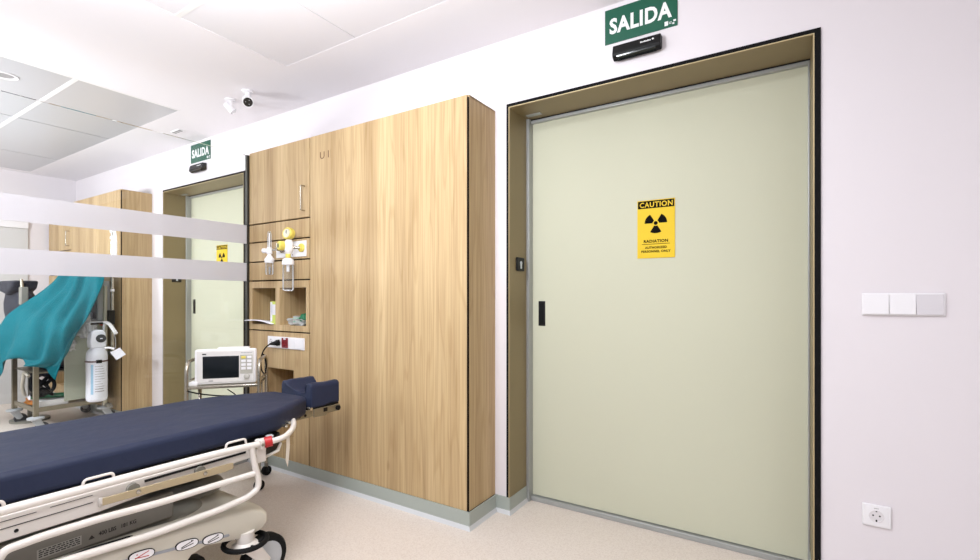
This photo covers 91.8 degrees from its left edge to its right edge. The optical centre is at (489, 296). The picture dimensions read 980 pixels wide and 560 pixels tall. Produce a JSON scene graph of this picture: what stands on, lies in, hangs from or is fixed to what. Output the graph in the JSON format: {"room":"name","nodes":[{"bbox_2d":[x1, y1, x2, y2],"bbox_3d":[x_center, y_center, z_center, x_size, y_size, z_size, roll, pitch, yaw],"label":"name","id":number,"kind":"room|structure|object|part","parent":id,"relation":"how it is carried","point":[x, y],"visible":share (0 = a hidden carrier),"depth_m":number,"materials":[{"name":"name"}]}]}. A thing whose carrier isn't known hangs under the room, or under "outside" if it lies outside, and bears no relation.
{"room":"hospital treatment room","nodes":[
{"label":"hospital treatment room","id":0,"kind":"room"},
{"bbox_2d":[0,169,75,386],"bbox_3d":[-6.260,-0.110,3.530,0.100,2.520,4.993,0,0,32],"label":"wall","id":1,"kind":"structure","parent":0,"point":[11,182],"depth_m":5.34,"materials":[{"name":"white paint"}]},
{"bbox_2d":[0,227,27,404],"bbox_3d":[-5.899,0.200,3.999,0.018,1.900,2.970,0,0,32],"label":"door","id":2,"kind":"structure","parent":1,"relation":"attached to","point":[17,238],"depth_m":5.13,"materials":[{"name":"grey"}]},
{"bbox_2d":[0,220,28,228],"bbox_3d":[-5.894,-0.788,3.996,0.030,0.073,2.970,0,0,32],"label":"trim","id":3,"kind":"structure","parent":1,"relation":"attached to","point":[3,223],"depth_m":5.15,"materials":[{"name":"white plastic"}]},
{"bbox_2d":[53,392,151,414],"bbox_3d":[-5.226,1.106,3.060,2.153,0.088,5.085,0,0,32],"label":"baseboard","id":4,"kind":"structure","parent":1,"relation":"attached to","point":[94,409],"depth_m":4.68,"materials":[{"name":"grey"}]},
{"bbox_2d":[251,431,281,457],"bbox_3d":[-0.996,0.624,2.075,0.279,0.075,0.165,0,0,32],"label":"bed rail","id":5,"kind":"object","parent":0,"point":[266,452],"depth_m":2.00,"materials":[{"name":"white metal"}]},
{"bbox_2d":[0,0,624,180],"bbox_3d":[-1.949,-1.409,1.059,10.030,0.082,5.343,0,0,32],"label":"ceiling","id":6,"kind":"structure","parent":0,"point":[163,66],"depth_m":2.71,"materials":[{"name":"white paint"}]},
{"bbox_2d":[0,71,18,80],"bbox_3d":[-3.003,-1.370,2.936,0.130,0.008,0.130,0,0,32],"label":"recessed light","id":7,"kind":"object","parent":6,"relation":"in","point":[3,75],"visible":1,"depth_m":2.95,"materials":[{"name":"white plastic"}]},
{"bbox_3d":[-3.381,-1.379,1.726,0.015,0.022,4.165,0,0,32],"label":"edge trim","id":8,"kind":"part","parent":6,"relation":"part of","materials":[{"name":"white paint"}]},
{"bbox_2d":[171,129,184,133],"bbox_3d":[-2.579,-1.366,3.921,0.140,0.008,0.050,0,0,32],"label":"ceiling vent","id":9,"kind":"object","parent":6,"relation":"in","point":[176,131],"visible":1,"depth_m":3.91,"materials":[{"name":"white plastic"}]},
{"bbox_2d":[224,97,235,113],"bbox_3d":[-1.803,-1.320,3.297,0.073,0.100,0.073,0,0,32],"label":"security camera","id":10,"kind":"object","parent":6,"relation":"attached to","point":[228,105],"visible":1,"depth_m":3.28,"materials":[{"name":"white plastic"}]},
{"bbox_2d":[241,89,253,107],"bbox_3d":[-1.610,-1.310,3.155,0.072,0.120,0.116,0,0,-27],"label":"security camera","id":11,"kind":"object","parent":6,"relation":"attached to","point":[247,101],"visible":1,"depth_m":3.13,"materials":[{"name":"white plastic"}]},
{"bbox_2d":[0,401,766,559],"bbox_3d":[-1.936,1.175,1.081,10.030,0.050,5.393,0,0,32],"label":"floor","id":12,"kind":"structure","parent":0,"point":[315,521],"depth_m":2.31,"materials":[{"name":"plastic"}]},
{"bbox_2d":[0,279,50,423],"bbox_3d":[-4.450,0.493,4.529,0.700,1.313,0.280,0,0,32],"label":"medical equipment stand","id":13,"kind":"object","parent":12,"relation":"on","point":[17,292],"visible":0.55,"depth_m":4.36,"materials":[{"name":"grey plastic"}]},
{"bbox_2d":[5,321,114,425],"bbox_3d":[-3.929,0.650,4.364,0.675,1.000,0.622,0,0,32],"label":"equipment cart","id":14,"kind":"object","parent":12,"relation":"on","point":[74,364],"visible":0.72,"depth_m":4.21,"materials":[{"name":"silver metal"}]},
{"bbox_3d":[-4.301,0.710,4.296,0.034,0.600,0.034,0,0,32],"label":"post","id":15,"kind":"part","parent":14,"relation":"part of","materials":[{"name":"silver metal"}]},
{"bbox_2d":[24,395,31,404],"bbox_3d":[-4.083,0.905,4.264,0.279,0.112,0.145,0,0,32],"label":"pouch","id":16,"kind":"object","parent":14,"relation":"on","point":[28,401],"visible":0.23,"depth_m":4.21,"materials":[{"name":"orange plastic"}]},
{"bbox_3d":[-3.825,0.710,4.000,0.034,0.600,0.034,0,0,32],"label":"post","id":17,"kind":"part","parent":14,"relation":"part of","materials":[{"name":"silver metal"}]},
{"bbox_2d":[15,367,63,373],"bbox_3d":[-3.937,0.644,4.352,0.560,0.012,0.480,0,0,32],"label":"shelf","id":18,"kind":"object","parent":14,"relation":"attached to","point":[29,369],"depth_m":4.14,"materials":[{"name":"silver metal"}]},
{"bbox_2d":[20,359,63,397],"bbox_3d":[-3.959,0.674,4.287,0.470,0.408,0.414,0,0,32],"label":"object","id":19,"kind":"object","parent":14,"relation":"on","point":[43,391],"visible":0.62,"depth_m":4.12,"materials":[{"name":"black plastic"}]},
{"bbox_2d":[0,276,103,379],"bbox_3d":[-4.052,0.316,4.245,1.298,1.370,0.580,0,0,23],"label":"drape","id":20,"kind":"object","parent":14,"relation":"on","point":[41,331],"visible":0.9,"depth_m":4.04,"materials":[{"name":"teal fabric"}]},
{"bbox_2d":[39,397,67,406],"bbox_3d":[-3.851,0.925,4.163,0.185,0.070,0.190,0,0,32],"label":"storage box","id":21,"kind":"object","parent":14,"relation":"on","point":[44,402],"visible":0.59,"depth_m":4.12,"materials":[{"name":"white"}]},
{"bbox_2d":[30,392,63,398],"bbox_3d":[-3.820,0.867,4.202,0.356,0.044,0.044,0,0,-28],"label":"tube","id":22,"kind":"object","parent":21,"relation":"on","point":[61,394],"visible":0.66,"depth_m":4.18,"materials":[{"name":"green plastic"}]},
{"bbox_2d":[14,398,102,411],"bbox_3d":[-3.936,0.955,4.348,0.566,0.040,0.486,0,0,32],"label":"tray","id":23,"kind":"object","parent":14,"relation":"on","point":[77,402],"depth_m":4.17,"materials":[{"name":"beige metal"}]},
{"bbox_2d":[69,315,96,350],"bbox_3d":[-3.641,0.317,4.198,0.316,0.317,0.254,0,0,32],"label":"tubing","id":24,"kind":"object","parent":14,"relation":"hanging from","point":[83,332],"visible":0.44,"depth_m":4.17,"materials":[{"name":"grey plastic"}]},
{"bbox_3d":[-3.636,0.565,4.277,0.014,0.690,0.310,0,0,32],"label":"holder panel","id":25,"kind":"part","parent":14,"relation":"part of","materials":[{"name":"grey"}]},
{"bbox_2d":[89,281,109,320],"bbox_3d":[-3.803,0.405,4.509,0.500,1.110,0.152,0,0,32],"label":"column","id":26,"kind":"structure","parent":14,"relation":"on","point":[96,314],"depth_m":4.38,"materials":[{"name":"grey metal"}]},
{"bbox_2d":[102,230,114,406],"bbox_3d":[-3.480,0.168,4.349,0.186,1.664,0.063,0,0,19],"label":"stand","id":27,"kind":"object","parent":14,"relation":"attached to","point":[108,315],"visible":0.5,"depth_m":4.34,"materials":[{"name":"beige"}]},
{"bbox_2d":[84,321,108,401],"bbox_3d":[-3.479,0.567,4.203,0.171,0.702,0.167,0,0,32],"label":"cylinder","id":28,"kind":"object","parent":27,"relation":"attached to","point":[96,358],"visible":0.98,"depth_m":4.15,"materials":[{"name":"white paint"}]},
{"bbox_3d":[-3.481,0.258,4.204,0.017,0.085,0.126,0,0,32],"label":"carry handle","id":29,"kind":"part","parent":28,"relation":"part of","materials":[{"name":"grey"}]},
{"bbox_2d":[95,366,104,391],"bbox_3d":[-3.420,0.718,4.165,0.009,0.224,0.069,0,0,33],"label":"print","id":30,"kind":"object","parent":28,"relation":"attached to","point":[99,370],"depth_m":4.16,"materials":[{"name":"grey paper"}]},
{"bbox_2d":[100,321,117,333],"bbox_3d":[-3.383,0.273,4.217,0.238,0.113,0.041,0,0,24],"label":"tubing sleeve","id":31,"kind":"object","parent":28,"relation":"attached to","point":[109,324],"visible":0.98,"depth_m":4.18,"materials":[{"name":"plastic"}]},
{"bbox_2d":[104,334,125,359],"bbox_3d":[-3.345,0.414,4.215,0.198,0.292,0.087,0,0,17],"label":"paper tag","id":32,"kind":"object","parent":28,"relation":"hanging from","point":[118,353],"visible":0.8,"depth_m":4.22,"materials":[{"name":"white paper"}]},
{"bbox_2d":[112,231,116,254],"bbox_3d":[-3.397,-0.482,4.299,0.069,0.303,0.032,0,0,32],"label":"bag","id":33,"kind":"object","parent":27,"relation":"hanging from","point":[114,238],"visible":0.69,"depth_m":4.28,"materials":[{"name":"plastic"}]},
{"bbox_2d":[49,224,70,392],"bbox_3d":[-4.672,0.071,5.312,0.650,2.148,0.288,0,0,32],"label":"tall cabinet","id":34,"kind":"object","parent":12,"relation":"on","point":[59,236],"visible":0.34,"depth_m":5.25,"materials":[{"name":"brown wood"}]},
{"bbox_3d":[-4.725,-0.176,5.227,0.646,0.121,0.019,0,0,32],"label":"service panel","id":35,"kind":"part","parent":34,"relation":"part of","materials":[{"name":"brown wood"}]},
{"bbox_3d":[-4.725,0.647,5.227,0.646,0.830,0.019,0,0,32],"label":"panel","id":36,"kind":"part","parent":34,"relation":"part of","materials":[{"name":"brown wood"}]},
{"bbox_3d":[-4.725,-0.755,5.227,0.646,0.496,0.019,0,0,32],"label":"door","id":37,"kind":"part","parent":34,"relation":"part of","materials":[{"name":"brown wood"}]},
{"bbox_2d":[71,189,151,410],"bbox_3d":[-3.870,0.071,4.835,1.207,2.148,0.254,0,0,32],"label":"tall cabinet","id":38,"kind":"object","parent":12,"relation":"on","point":[129,376],"visible":0.61,"depth_m":4.52,"materials":[{"name":"brown wood"}]},
{"bbox_3d":[-3.936,0.029,4.737,1.194,2.065,0.019,0,0,32],"label":"door","id":39,"kind":"part","parent":38,"relation":"part of","materials":[{"name":"brown wood"}]},
{"bbox_3d":[-3.868,-0.997,4.839,1.207,0.012,0.244,0,0,32],"label":"panel","id":40,"kind":"part","parent":38,"relation":"part of","materials":[{"name":"brown wood"}]},
{"bbox_3d":[-3.358,0.029,4.521,0.006,2.065,0.246,0,0,32],"label":"panel","id":41,"kind":"part","parent":38,"relation":"part of","materials":[{"name":"brown wood"}]},
{"bbox_2d":[0,376,340,559],"bbox_3d":[-1.526,0.796,1.655,0.921,0.708,2.302,0,0,32],"label":"stretcher","id":42,"kind":"object","parent":12,"relation":"on","point":[142,483],"visible":1,"depth_m":1.66,"materials":[{"name":"blue plastic"}]},
{"bbox_2d":[39,537,79,557],"bbox_3d":[-1.284,0.747,1.419,0.001,0.021,0.095,0,0,32],"label":"vent","id":43,"kind":"object","parent":42,"relation":"on","point":[58,547],"depth_m":1.42,"materials":[{"name":"black"}]},
{"bbox_3d":[-1.458,0.733,1.164,0.025,0.090,1.240,0,0,32],"label":"panel","id":44,"kind":"part","parent":42,"relation":"part of","materials":[{"name":"grey paint"}]},
{"bbox_3d":[-1.306,0.578,1.262,0.025,0.038,1.466,0,0,32],"label":"rail","id":45,"kind":"part","parent":42,"relation":"part of","materials":[{"name":"white metal"}]},
{"bbox_3d":[-1.171,0.628,1.557,0.018,0.036,0.036,0,0,32],"label":"slat knob","id":46,"kind":"part","parent":42,"relation":"part of","materials":[{"name":"grey paint"}]},
{"bbox_3d":[-1.581,0.544,1.567,0.606,0.092,2.095,0,0,32],"label":"mattress","id":47,"kind":"part","parent":42,"relation":"part of","materials":[{"name":"blue plastic"}]},
{"bbox_3d":[-1.060,0.635,1.734,0.018,0.036,0.036,0,0,32],"label":"slat knob","id":48,"kind":"part","parent":42,"relation":"part of","materials":[{"name":"grey paint"}]},
{"bbox_2d":[233,459,246,465],"bbox_3d":[-2.688,1.140,1.742,0.024,0.020,3.724,0,0,32],"label":"trim","id":49,"kind":"structure","parent":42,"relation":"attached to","point":[245,460],"depth_m":3.28,"materials":[{"name":"silver metal"}]},
{"bbox_2d":[0,90,246,280],"bbox_3d":[-2.344,0.069,2.296,0.011,2.122,2.428,0,0,32],"label":"glass partition","id":50,"kind":"structure","parent":49,"relation":"on","point":[13,207],"depth_m":2.66,"materials":[{"name":"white glass"}]},
{"bbox_3d":[-0.858,0.597,2.497,0.008,0.046,0.167,0,0,32],"label":"headrest plate","id":51,"kind":"part","parent":42,"relation":"part of","materials":[{"name":"silver metal"}]},
{"bbox_2d":[184,355,271,490],"bbox_3d":[-1.593,0.757,2.897,0.439,0.785,0.306,0,0,-16],"label":"trolley","id":52,"kind":"object","parent":12,"relation":"on","point":[266,470],"visible":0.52,"depth_m":2.82,"materials":[{"name":"silver metal"}]},
{"bbox_3d":[-1.776,0.720,2.844,0.021,0.710,0.271,0,0,-16],"label":"frame","id":53,"kind":"part","parent":52,"relation":"part of","materials":[{"name":"silver metal"}]},
{"bbox_2d":[188,389,235,395],"bbox_3d":[-1.580,0.584,2.794,0.331,0.095,0.077,0,0,-40],"label":"cable","id":54,"kind":"object","parent":52,"relation":"hanging from","point":[227,389],"visible":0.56,"depth_m":2.75,"materials":[{"name":"black rubber"}]},
{"bbox_2d":[189,346,256,385],"bbox_3d":[-1.587,0.408,2.848,0.354,0.216,0.128,0,0,-16],"label":"patient monitor","id":55,"kind":"object","parent":52,"relation":"on","point":[236,364],"visible":1,"depth_m":2.80,"materials":[{"name":"white plastic"}]},
{"bbox_3d":[-1.541,0.305,2.860,0.170,0.010,0.050,0,0,-16],"label":"carry handle","id":56,"kind":"part","parent":55,"relation":"part of","materials":[{"name":"white plastic"}]},
{"bbox_3d":[-1.454,0.400,2.834,0.067,0.112,0.004,0,0,-16],"label":"keypad panel","id":57,"kind":"part","parent":55,"relation":"part of","materials":[{"name":"beige plastic"}]},
{"bbox_2d":[188,377,264,389],"bbox_3d":[-1.593,0.524,2.897,0.364,0.016,0.266,0,0,-16],"label":"tray","id":58,"kind":"object","parent":52,"relation":"on","point":[258,383],"depth_m":2.79,"materials":[{"name":"silver metal"}]},
{"bbox_3d":[-1.411,0.720,2.950,0.021,0.710,0.271,0,0,-16],"label":"frame","id":59,"kind":"part","parent":52,"relation":"part of","materials":[{"name":"silver metal"}]},
{"bbox_2d":[245,155,249,459],"bbox_3d":[-1.699,0.079,3.335,0.024,2.142,0.026,0,0,32],"label":"trim","id":60,"kind":"structure","parent":12,"relation":"on","point":[247,329],"depth_m":3.33,"materials":[{"name":"grey metal"}]},
{"bbox_2d":[249,138,311,466],"bbox_3d":[-1.353,0.071,3.251,0.650,2.148,0.288,0,0,32],"label":"tall cabinet","id":61,"kind":"object","parent":12,"relation":"on","point":[279,176],"depth_m":3.16,"materials":[{"name":"brown wood"}]},
{"bbox_2d":[244,319,273,323],"bbox_3d":[-1.534,0.173,3.299,0.281,0.034,0.169,0,0,25],"label":"paper sheets","id":62,"kind":"object","parent":61,"relation":"in","point":[265,321],"visible":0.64,"depth_m":3.23,"materials":[{"name":"white paper"}]},
{"bbox_2d":[261,340,279,373],"bbox_3d":[-1.440,0.456,3.094,0.083,0.350,0.130,0,0,32],"label":"cable","id":63,"kind":"object","parent":61,"relation":"attached to","point":[276,342],"visible":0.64,"depth_m":3.09,"materials":[{"name":"black plastic"}]},
{"bbox_3d":[-1.469,0.467,3.067,0.077,0.327,0.062,0,0,-3],"label":"cord","id":64,"kind":"part","parent":63,"relation":"part of","materials":[{"name":"black rubber"}]},
{"bbox_2d":[270,301,274,323],"bbox_3d":[-1.417,0.107,3.257,0.059,0.154,0.157,0,0,32],"label":"booklet","id":65,"kind":"object","parent":61,"relation":"in","point":[272,303],"visible":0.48,"depth_m":3.19,"materials":[{"name":"yellow"}]},
{"bbox_3d":[-1.407,-0.755,3.166,0.646,0.496,0.019,0,0,32],"label":"door","id":66,"kind":"part","parent":61,"relation":"part of","materials":[{"name":"brown wood"}]},
{"bbox_3d":[-1.407,-0.176,3.166,0.646,0.121,0.019,0,0,32],"label":"service panel","id":67,"kind":"part","parent":61,"relation":"part of","materials":[{"name":"brown wood"}]},
{"bbox_3d":[-1.407,-0.308,3.166,0.646,0.126,0.019,0,0,32],"label":"service panel","id":68,"kind":"part","parent":61,"relation":"part of","materials":[{"name":"brown wood"}]},
{"bbox_3d":[-1.407,-0.439,3.166,0.646,0.117,0.019,0,0,32],"label":"service panel","id":69,"kind":"part","parent":61,"relation":"part of","materials":[{"name":"brown wood"}]},
{"bbox_3d":[-1.407,0.059,3.166,0.646,0.330,0.019,0,0,32],"label":"niche panel","id":70,"kind":"part","parent":61,"relation":"part of","materials":[{"name":"brown wood"}]},
{"bbox_3d":[-1.407,0.647,3.166,0.646,0.830,0.019,0,0,32],"label":"panel","id":71,"kind":"part","parent":61,"relation":"part of","materials":[{"name":"brown wood"}]},
{"bbox_2d":[275,243,285,257],"bbox_3d":[-1.332,-0.299,3.076,0.104,0.094,0.055,0,0,32],"label":"outlet plate","id":72,"kind":"object","parent":61,"relation":"attached to","point":[279,254],"depth_m":3.13,"materials":[{"name":"white plastic"}]},
{"bbox_2d":[261,231,275,274],"bbox_3d":[-1.425,-0.286,3.081,0.105,0.283,0.060,0,0,8],"label":"oxygen flowmeter","id":73,"kind":"object","parent":72,"relation":"attached to","point":[269,259],"visible":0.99,"depth_m":3.07,"materials":[{"name":"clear plastic"}]},
{"bbox_2d":[277,227,299,290],"bbox_3d":[-1.266,-0.237,2.978,0.137,0.398,0.076,0,0,-8],"label":"vacuum regulator","id":74,"kind":"object","parent":72,"relation":"attached to","point":[288,233],"visible":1,"depth_m":2.96,"materials":[{"name":"white plastic"}]},
{"bbox_3d":[-1.304,-0.320,2.967,0.038,0.060,0.060,0,0,-44],"label":"knob","id":75,"kind":"part","parent":74,"relation":"part of","materials":[{"name":"yellow plastic"}]},
{"bbox_2d":[282,258,293,290],"bbox_3d":[-1.267,-0.141,2.980,0.072,0.206,0.072,0,0,32],"label":"jar","id":76,"kind":"object","parent":74,"relation":"on","point":[286,261],"depth_m":2.97,"materials":[{"name":"clear plastic"}]},
{"bbox_2d":[282,338,287,347],"bbox_3d":[-1.340,0.300,3.102,0.066,0.066,0.003,0,0,32],"label":"socket","id":77,"kind":"object","parent":61,"relation":"attached to","point":[284,340],"depth_m":3.10,"materials":[{"name":"red plastic"}]},
{"bbox_3d":[-1.336,0.300,3.103,0.379,0.076,0.014,0,0,32],"label":"socket strip","id":78,"kind":"part","parent":61,"relation":"part of","materials":[{"name":"white plastic"}]},
{"bbox_2d":[287,313,305,325],"bbox_3d":[-1.217,0.141,3.104,0.226,0.088,0.207,0,0,-4],"label":"pack","id":79,"kind":"object","parent":61,"relation":"in","point":[296,320],"visible":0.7,"depth_m":3.06,"materials":[{"name":"green plastic"}]},
{"bbox_2d":[291,240,306,256],"bbox_3d":[-1.174,-0.300,2.978,0.146,0.097,0.055,0,0,32],"label":"outlet plate","id":80,"kind":"object","parent":61,"relation":"attached to","point":[301,251],"depth_m":3.02,"materials":[{"name":"white plastic"}]},
{"bbox_2d":[298,244,304,251],"bbox_3d":[-1.199,-0.312,3.009,0.054,0.054,0.020,0,0,32],"label":"outlet","id":81,"kind":"object","parent":80,"relation":"attached to","point":[302,246],"depth_m":3.00,"materials":[{"name":"yellow plastic"}]},
{"bbox_3d":[-1.183,-0.625,2.996,0.009,0.165,0.034,0,0,32],"label":"bar handle","id":82,"kind":"part","parent":61,"relation":"part of","materials":[{"name":"silver metal"}]},
{"bbox_2d":[310,95,494,511],"bbox_3d":[-0.553,0.071,2.773,1.207,2.148,0.256,0,0,32],"label":"tall cabinet","id":83,"kind":"object","parent":12,"relation":"on","point":[402,205],"visible":0.98,"depth_m":2.56,"materials":[{"name":"brown wood"}]},
{"bbox_3d":[-0.040,0.029,2.460,0.006,2.065,0.246,0,0,32],"label":"panel","id":84,"kind":"part","parent":83,"relation":"part of","materials":[{"name":"brown wood"}]},
{"bbox_3d":[-0.550,-0.997,2.778,1.207,0.012,0.244,0,0,32],"label":"panel","id":85,"kind":"part","parent":83,"relation":"part of","materials":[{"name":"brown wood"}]},
{"bbox_2d":[76,0,979,559],"bbox_3d":[-0.632,-0.135,3.180,10.030,2.570,0.350,0,0,32],"label":"wall","id":86,"kind":"structure","parent":0,"point":[900,79],"depth_m":1.73,"materials":[{"name":"white paint"}]},
{"bbox_2d":[189,162,206,172],"bbox_3d":[-2.546,-1.122,4.136,0.213,0.068,0.045,0,0,32],"label":"sensor","id":87,"kind":"object","parent":86,"relation":"attached to","point":[199,167],"visible":1,"depth_m":4.10,"materials":[{"name":"black plastic"}]},
{"bbox_2d":[191,140,210,163],"bbox_3d":[-2.528,-1.266,4.149,0.323,0.161,0.005,0,0,32],"label":"exit sign","id":88,"kind":"object","parent":86,"relation":"attached to","point":[199,152],"visible":1,"depth_m":4.14,"materials":[{"name":"teal plastic"}]},
{"bbox_2d":[163,171,244,404],"bbox_3d":[-2.465,0.026,4.244,1.349,2.072,0.237,0,0,32],"label":"trim","id":89,"kind":"structure","parent":86,"relation":"attached to","point":[174,199],"depth_m":4.55,"materials":[{"name":"black"}]},
{"bbox_2d":[186,185,242,399],"bbox_3d":[-2.406,0.069,4.349,1.308,2.162,0.090,0,0,32],"label":"door","id":90,"kind":"structure","parent":86,"relation":"in","point":[214,308],"depth_m":4.46,"materials":[{"name":"beige"}]},
{"bbox_3d":[-2.401,-0.990,4.349,1.286,0.044,0.045,0,0,32],"label":"rail","id":91,"kind":"part","parent":90,"relation":"part of","materials":[{"name":"silver metal"}]},
{"bbox_2d":[217,244,227,261],"bbox_3d":[-2.478,-0.337,4.391,0.179,0.288,0.005,0,0,32],"label":"caution sign","id":92,"kind":"object","parent":90,"relation":"attached to","point":[222,250],"visible":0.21,"depth_m":4.38,"materials":[{"name":"yellow plastic"}]},
{"bbox_2d":[247,455,527,531],"bbox_3d":[-0.739,1.106,2.994,1.965,0.088,0.463,0,0,32],"label":"baseboard","id":93,"kind":"structure","parent":86,"relation":"attached to","point":[454,517],"depth_m":2.58,"materials":[{"name":"grey"}]},
{"bbox_2d":[516,257,523,270],"bbox_3d":[0.167,-0.179,2.601,0.013,0.074,0.085,0,0,32],"label":"card reader","id":94,"kind":"object","parent":86,"relation":"attached to","point":[519,261],"visible":1,"depth_m":2.58,"materials":[{"name":"black plastic"}]},
{"bbox_2d":[612,33,661,61],"bbox_3d":[0.662,-1.122,2.144,0.213,0.068,0.045,0,0,32],"label":"sensor","id":95,"kind":"object","parent":86,"relation":"attached to","point":[646,45],"visible":1,"depth_m":2.13,"materials":[{"name":"black plastic"}]},
{"bbox_2d":[605,0,677,45],"bbox_3d":[0.680,-1.266,2.156,0.323,0.161,0.005,0,0,32],"label":"exit sign","id":96,"kind":"object","parent":86,"relation":"attached to","point":[640,17],"visible":1,"depth_m":2.16,"materials":[{"name":"teal plastic"}]},
{"bbox_2d":[506,27,820,559],"bbox_3d":[0.732,0.020,2.259,1.371,2.084,0.237,0,0,32],"label":"door frame","id":97,"kind":"structure","parent":86,"relation":"attached to","point":[804,45],"depth_m":2.30,"materials":[{"name":"black"}]},
{"bbox_3d":[0.241,-0.999,2.603,0.085,0.005,0.027,0,0,32],"label":"soffit plate","id":98,"kind":"part","parent":97,"relation":"part of","materials":[{"name":"silver metal"}]},
{"bbox_2d":[526,59,809,559],"bbox_3d":[0.791,0.063,2.364,1.330,2.174,0.090,0,0,32],"label":"door","id":99,"kind":"structure","parent":86,"relation":"in","point":[668,395],"depth_m":2.28,"materials":[{"name":"beige paint"}]},
{"bbox_3d":[0.292,0.093,2.673,0.042,0.140,0.005,0,0,32],"label":"flush handle","id":100,"kind":"part","parent":99,"relation":"part of","materials":[{"name":"black plastic"}]},
{"bbox_2d":[637,198,674,258],"bbox_3d":[0.818,-0.337,2.344,0.179,0.288,0.005,0,0,32],"label":"caution sign","id":101,"kind":"object","parent":99,"relation":"attached to","point":[655,218],"visible":1,"depth_m":2.34,"materials":[{"name":"yellow"}]},
{"bbox_3d":[0.797,1.137,2.365,1.308,0.026,0.050,0,0,32],"label":"rail","id":102,"kind":"part","parent":99,"relation":"part of","materials":[{"name":"silver metal"}]},
{"bbox_3d":[0.796,-1.002,2.363,1.308,0.044,0.045,0,0,32],"label":"rail","id":103,"kind":"part","parent":99,"relation":"part of","materials":[{"name":"silver metal"}]},
{"bbox_2d":[862,502,890,528],"bbox_3d":[1.391,0.788,1.710,0.082,0.078,0.013,0,0,32],"label":"wall socket","id":104,"kind":"object","parent":86,"relation":"attached to","point":[872,514],"visible":1,"depth_m":1.71,"materials":[{"name":"white plastic"}]},
{"bbox_2d":[862,293,945,315],"bbox_3d":[1.450,0.026,1.672,0.222,0.078,0.015,0,0,32],"label":"light switch","id":105,"kind":"object","parent":86,"relation":"attached to","point":[890,304],"visible":1,"depth_m":1.66,"materials":[{"name":"white plastic"}]},
{"bbox_2d":[869,510,883,522],"bbox_3d":[1.388,0.788,1.706,0.043,0.043,0.002,0,0,32],"label":"power outlet","id":106,"kind":"object","parent":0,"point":[875,516],"depth_m":1.71,"materials":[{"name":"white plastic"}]}
]}

